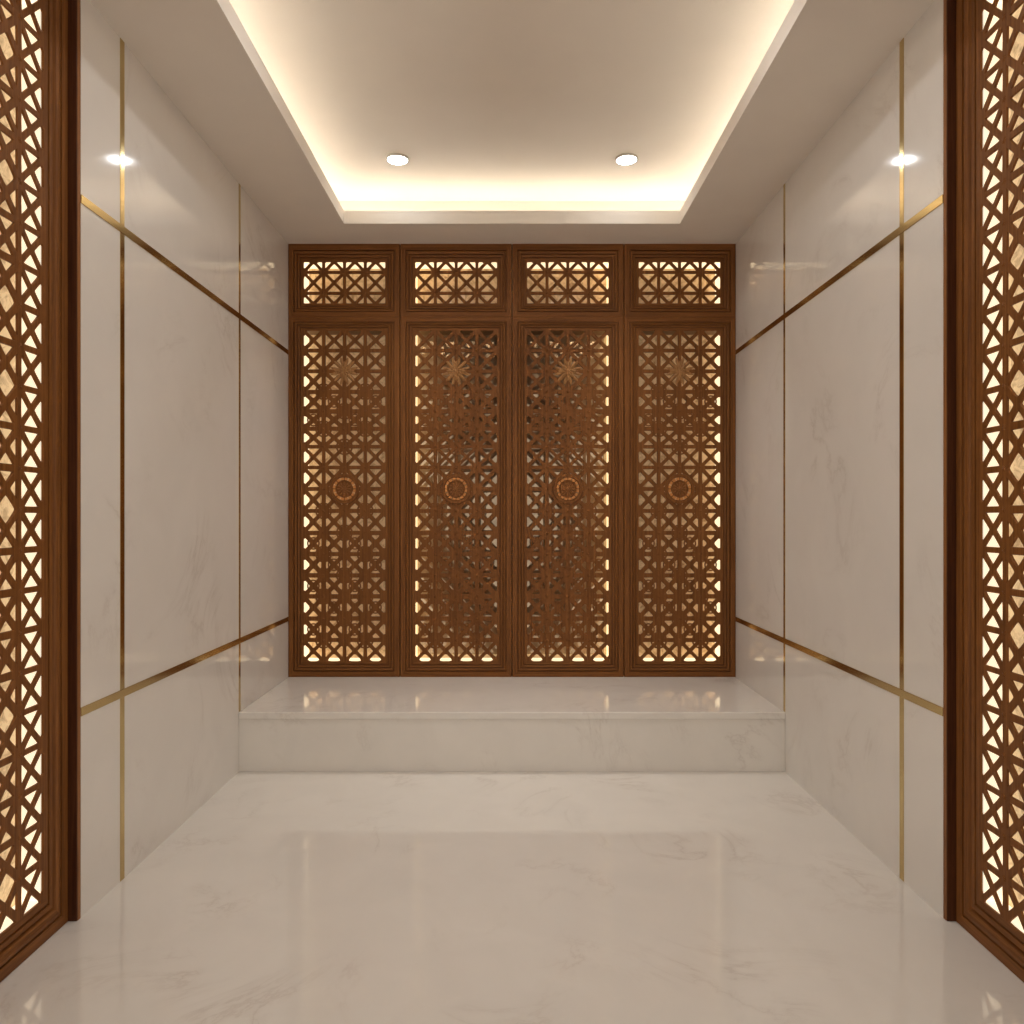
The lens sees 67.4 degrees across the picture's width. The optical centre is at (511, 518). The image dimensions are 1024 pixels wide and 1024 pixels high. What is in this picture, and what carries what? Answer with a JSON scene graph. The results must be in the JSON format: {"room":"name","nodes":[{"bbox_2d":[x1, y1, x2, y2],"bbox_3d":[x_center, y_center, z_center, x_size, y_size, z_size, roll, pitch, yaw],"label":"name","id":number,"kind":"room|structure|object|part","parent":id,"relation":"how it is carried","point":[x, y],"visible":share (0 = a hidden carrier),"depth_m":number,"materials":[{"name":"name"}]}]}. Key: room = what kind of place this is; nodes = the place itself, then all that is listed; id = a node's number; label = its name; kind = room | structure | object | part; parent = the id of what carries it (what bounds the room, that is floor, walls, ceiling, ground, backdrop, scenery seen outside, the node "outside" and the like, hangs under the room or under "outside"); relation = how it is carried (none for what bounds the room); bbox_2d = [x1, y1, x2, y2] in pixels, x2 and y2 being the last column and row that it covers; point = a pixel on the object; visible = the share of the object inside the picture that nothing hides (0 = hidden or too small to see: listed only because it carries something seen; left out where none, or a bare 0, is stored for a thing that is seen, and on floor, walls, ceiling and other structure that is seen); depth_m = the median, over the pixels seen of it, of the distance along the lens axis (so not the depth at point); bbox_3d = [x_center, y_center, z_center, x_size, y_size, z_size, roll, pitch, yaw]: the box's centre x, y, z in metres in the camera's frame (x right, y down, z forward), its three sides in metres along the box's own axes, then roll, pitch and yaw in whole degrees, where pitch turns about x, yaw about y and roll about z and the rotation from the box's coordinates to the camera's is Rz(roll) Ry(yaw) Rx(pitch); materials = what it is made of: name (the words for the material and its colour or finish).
{"room":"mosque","nodes":[
{"label":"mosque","id":0,"kind":"room"},
{"bbox_2d":[81,0,287,917],"bbox_3d":[-1.523,-0.349,2.120,0.454,3.100,5.240,0,0,0],"label":"wall","id":1,"kind":"structure","parent":0,"point":[182,346],"depth_m":2.92,"materials":[{"name":"stone"}]},
{"bbox_2d":[0,0,80,981],"bbox_3d":[-1.360,-0.195,1.817,0.102,2.790,0.985,0,0,2],"label":"lattice panel","id":2,"kind":"object","parent":1,"relation":"attached to","point":[40,40],"visible":1,"depth_m":2.18,"materials":[{"name":"brown wood"}]},
{"bbox_3d":[-1.399,-0.190,1.806,0.006,2.567,0.765,0,0,0],"label":"panel","id":3,"kind":"part","parent":2,"relation":"part of","materials":[{"name":"brown wood"}]},
{"bbox_2d":[120,38,124,881],"bbox_3d":[-1.295,-0.195,2.552,0.002,2.790,0.026,0,0,0],"label":"strip","id":4,"kind":"object","parent":1,"relation":"attached to","point":[122,44],"visible":1,"depth_m":2.55,"materials":[{"name":"brown metal"}]},
{"bbox_2d":[81,194,287,353],"bbox_3d":[-1.295,-0.961,3.374,0.003,0.026,2.134,0,0,0],"label":"strip","id":5,"kind":"object","parent":1,"relation":"attached to","point":[87,203],"visible":1,"depth_m":2.89,"materials":[{"name":"brown metal"}]},
{"bbox_2d":[81,617,287,715],"bbox_3d":[-1.295,0.581,3.374,0.003,0.026,2.134,0,0,0],"label":"strip","id":6,"kind":"object","parent":1,"relation":"attached to","point":[86,709],"visible":1,"depth_m":2.89,"materials":[{"name":"brown metal"}]},
{"bbox_2d":[239,184,240,711],"bbox_3d":[-1.295,-0.336,3.652,0.002,2.507,0.021,0,0,0],"label":"strip","id":7,"kind":"object","parent":1,"relation":"attached to","point":[239,184],"visible":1,"depth_m":3.65,"materials":[{"name":"brown metal"}]},
{"bbox_2d":[288,244,399,316],"bbox_3d":[-0.972,-1.378,4.521,0.644,0.423,0.154,0,0,0],"label":"transom panel","id":8,"kind":"object","parent":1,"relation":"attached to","point":[325,280],"visible":1,"depth_m":4.45,"materials":[{"name":"brown wood"}]},
{"bbox_3d":[-0.972,-1.368,4.595,0.503,0.270,0.006,0,0,0],"label":"panel","id":9,"kind":"part","parent":8,"relation":"part of","materials":[{"name":"brown wood"}]},
{"bbox_2d":[0,772,1023,1023],"bbox_3d":[0.000,1.241,2.120,3.500,0.080,5.440,0,0,0],"label":"floor","id":10,"kind":"structure","parent":0,"point":[285,897],"depth_m":2.32,"materials":[{"name":"stone"}]},
{"bbox_2d":[239,677,784,771],"bbox_3d":[0.000,1.059,4.147,2.591,0.283,1.024,0,0,0],"label":"platform","id":11,"kind":"object","parent":10,"relation":"on","point":[302,724],"visible":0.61,"depth_m":3.65,"materials":[{"name":"stone"}]},
{"bbox_2d":[288,244,511,676],"bbox_3d":[-0.648,-0.336,4.518,1.292,2.507,0.159,0,0,0],"label":"lattice panel","id":12,"kind":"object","parent":11,"relation":"on","point":[344,372],"depth_m":4.45,"materials":[{"name":"brown wood"}]},
{"bbox_2d":[330,357,357,384],"bbox_3d":[-0.972,-0.855,4.445,0.162,0.162,0.016,0,0,0],"label":"flower","id":13,"kind":"object","parent":12,"relation":"on","point":[343,370],"depth_m":4.45,"materials":[{"name":"brown wood"}]},
{"bbox_3d":[-0.972,-0.130,4.595,0.503,1.947,0.006,0,0,0],"label":"panel","id":14,"kind":"part","parent":12,"relation":"part of","materials":[{"name":"brown wood"}]},
{"bbox_3d":[-0.324,-1.378,4.521,0.644,0.423,0.154,0,0,0],"label":"transom panel","id":15,"kind":"part","parent":12,"relation":"part of","materials":[{"name":"brown wood"}]},
{"bbox_3d":[-0.324,-1.368,4.595,0.503,0.270,0.006,0,0,0],"label":"panel","id":16,"kind":"part","parent":12,"relation":"part of","materials":[{"name":"brown wood"}]},
{"bbox_2d":[400,317,511,676],"bbox_3d":[-0.324,-0.124,4.517,0.644,2.082,0.161,0,0,0],"label":"lattice door","id":17,"kind":"structure","parent":11,"relation":"on","point":[456,372],"depth_m":4.45,"materials":[{"name":"brown wood"}]},
{"bbox_2d":[442,357,469,384],"bbox_3d":[-0.324,-0.855,4.445,0.162,0.162,0.016,0,0,0],"label":"flower","id":18,"kind":"object","parent":17,"relation":"on","point":[455,370],"depth_m":4.45,"materials":[{"name":"brown wood"}]},
{"bbox_3d":[-0.324,-0.130,4.595,0.503,1.947,0.006,0,0,0],"label":"panel","id":19,"kind":"part","parent":17,"relation":"part of","materials":[{"name":"brown wood"}]},
{"bbox_2d":[512,317,623,676],"bbox_3d":[0.324,-0.124,4.517,0.644,2.082,0.161,0,0,0],"label":"lattice door","id":20,"kind":"structure","parent":11,"relation":"on","point":[568,372],"depth_m":4.45,"materials":[{"name":"brown wood"}]},
{"bbox_3d":[0.324,-0.130,4.595,0.503,1.947,0.006,0,0,0],"label":"panel","id":21,"kind":"part","parent":20,"relation":"part of","materials":[{"name":"brown wood"}]},
{"bbox_2d":[554,357,581,384],"bbox_3d":[0.324,-0.855,4.445,0.162,0.162,0.016,0,0,0],"label":"flower","id":22,"kind":"object","parent":20,"relation":"on","point":[567,370],"depth_m":4.45,"materials":[{"name":"brown wood"}]},
{"bbox_2d":[512,244,735,676],"bbox_3d":[0.648,-0.336,4.518,1.292,2.507,0.159,0,0,0],"label":"lattice panel","id":23,"kind":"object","parent":11,"relation":"on","point":[680,372],"depth_m":4.45,"materials":[{"name":"brown wood"}]},
{"bbox_3d":[0.324,-1.368,4.595,0.503,0.270,0.006,0,0,0],"label":"panel","id":24,"kind":"part","parent":23,"relation":"part of","materials":[{"name":"brown wood"}]},
{"bbox_3d":[0.324,-1.378,4.521,0.644,0.423,0.154,0,0,0],"label":"transom panel","id":25,"kind":"part","parent":23,"relation":"part of","materials":[{"name":"brown wood"}]},
{"bbox_3d":[0.972,-0.130,4.595,0.503,1.947,0.006,0,0,0],"label":"panel","id":26,"kind":"part","parent":23,"relation":"part of","materials":[{"name":"brown wood"}]},
{"bbox_2d":[666,357,693,384],"bbox_3d":[0.972,-0.855,4.445,0.162,0.162,0.016,0,0,0],"label":"flower","id":27,"kind":"object","parent":23,"relation":"on","point":[679,370],"depth_m":4.45,"materials":[{"name":"brown wood"}]},
{"bbox_2d":[624,244,735,316],"bbox_3d":[0.972,-1.378,4.521,0.644,0.423,0.154,0,0,0],"label":"transom panel","id":28,"kind":"object","parent":23,"relation":"on","point":[661,280],"visible":1,"depth_m":4.45,"materials":[{"name":"brown wood"}]},
{"bbox_3d":[0.972,-1.368,4.595,0.503,0.270,0.006,0,0,0],"label":"panel","id":29,"kind":"part","parent":28,"relation":"part of","materials":[{"name":"brown wood"}]},
{"bbox_2d":[90,0,933,243],"bbox_3d":[0.000,-1.747,2.080,2.592,0.314,5.160,0,0,0],"label":"ceiling","id":30,"kind":"structure","parent":0,"point":[512,119],"depth_m":3.26,"materials":[{"name":"paint"}]},
{"bbox_2d":[386,153,408,164],"bbox_3d":[-0.586,-1.838,3.930,0.115,0.011,0.115,0,0,0],"label":"recessed light","id":31,"kind":"object","parent":30,"relation":"in","point":[393,158],"visible":1,"depth_m":3.92,"materials":[{"name":"white"}]},
{"bbox_2d":[615,153,637,164],"bbox_3d":[0.586,-1.838,3.930,0.115,0.011,0.115,0,0,0],"label":"recessed light","id":32,"kind":"object","parent":30,"relation":"in","point":[625,158],"visible":1,"depth_m":3.92,"materials":[{"name":"white"}]},
{"bbox_2d":[736,0,942,917],"bbox_3d":[1.523,-0.349,2.120,0.454,3.100,5.240,0,0,0],"label":"wall","id":33,"kind":"structure","parent":0,"point":[842,345],"depth_m":2.89,"materials":[{"name":"stone"}]},
{"bbox_2d":[783,184,784,711],"bbox_3d":[1.295,-0.336,3.652,0.002,2.507,0.021,0,0,0],"label":"strip","id":34,"kind":"object","parent":33,"relation":"attached to","point":[784,184],"visible":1,"depth_m":3.65,"materials":[{"name":"brown metal"}]},
{"bbox_2d":[736,194,942,353],"bbox_3d":[1.295,-0.961,3.374,0.003,0.026,2.134,0,0,0],"label":"strip","id":35,"kind":"object","parent":33,"relation":"attached to","point":[936,203],"visible":1,"depth_m":2.89,"materials":[{"name":"brown metal"}]},
{"bbox_2d":[736,617,942,715],"bbox_3d":[1.295,0.581,3.374,0.003,0.026,2.134,0,0,0],"label":"strip","id":36,"kind":"object","parent":33,"relation":"attached to","point":[937,709],"visible":1,"depth_m":2.89,"materials":[{"name":"brown metal"}]},
{"bbox_2d":[899,38,903,881],"bbox_3d":[1.295,-0.195,2.552,0.002,2.790,0.026,0,0,0],"label":"strip","id":37,"kind":"object","parent":33,"relation":"attached to","point":[901,44],"visible":1,"depth_m":2.55,"materials":[{"name":"brown metal"}]},
{"bbox_2d":[943,0,1023,981],"bbox_3d":[1.349,-0.195,1.816,0.105,2.790,0.984,0,0,0],"label":"lattice panel","id":38,"kind":"object","parent":33,"relation":"attached to","point":[983,40],"visible":1,"depth_m":2.18,"materials":[{"name":"brown wood"}]},
{"bbox_3d":[1.399,-0.190,1.806,0.006,2.567,0.765,0,0,0],"label":"panel","id":39,"kind":"part","parent":38,"relation":"part of","materials":[{"name":"brown wood"}]}
]}

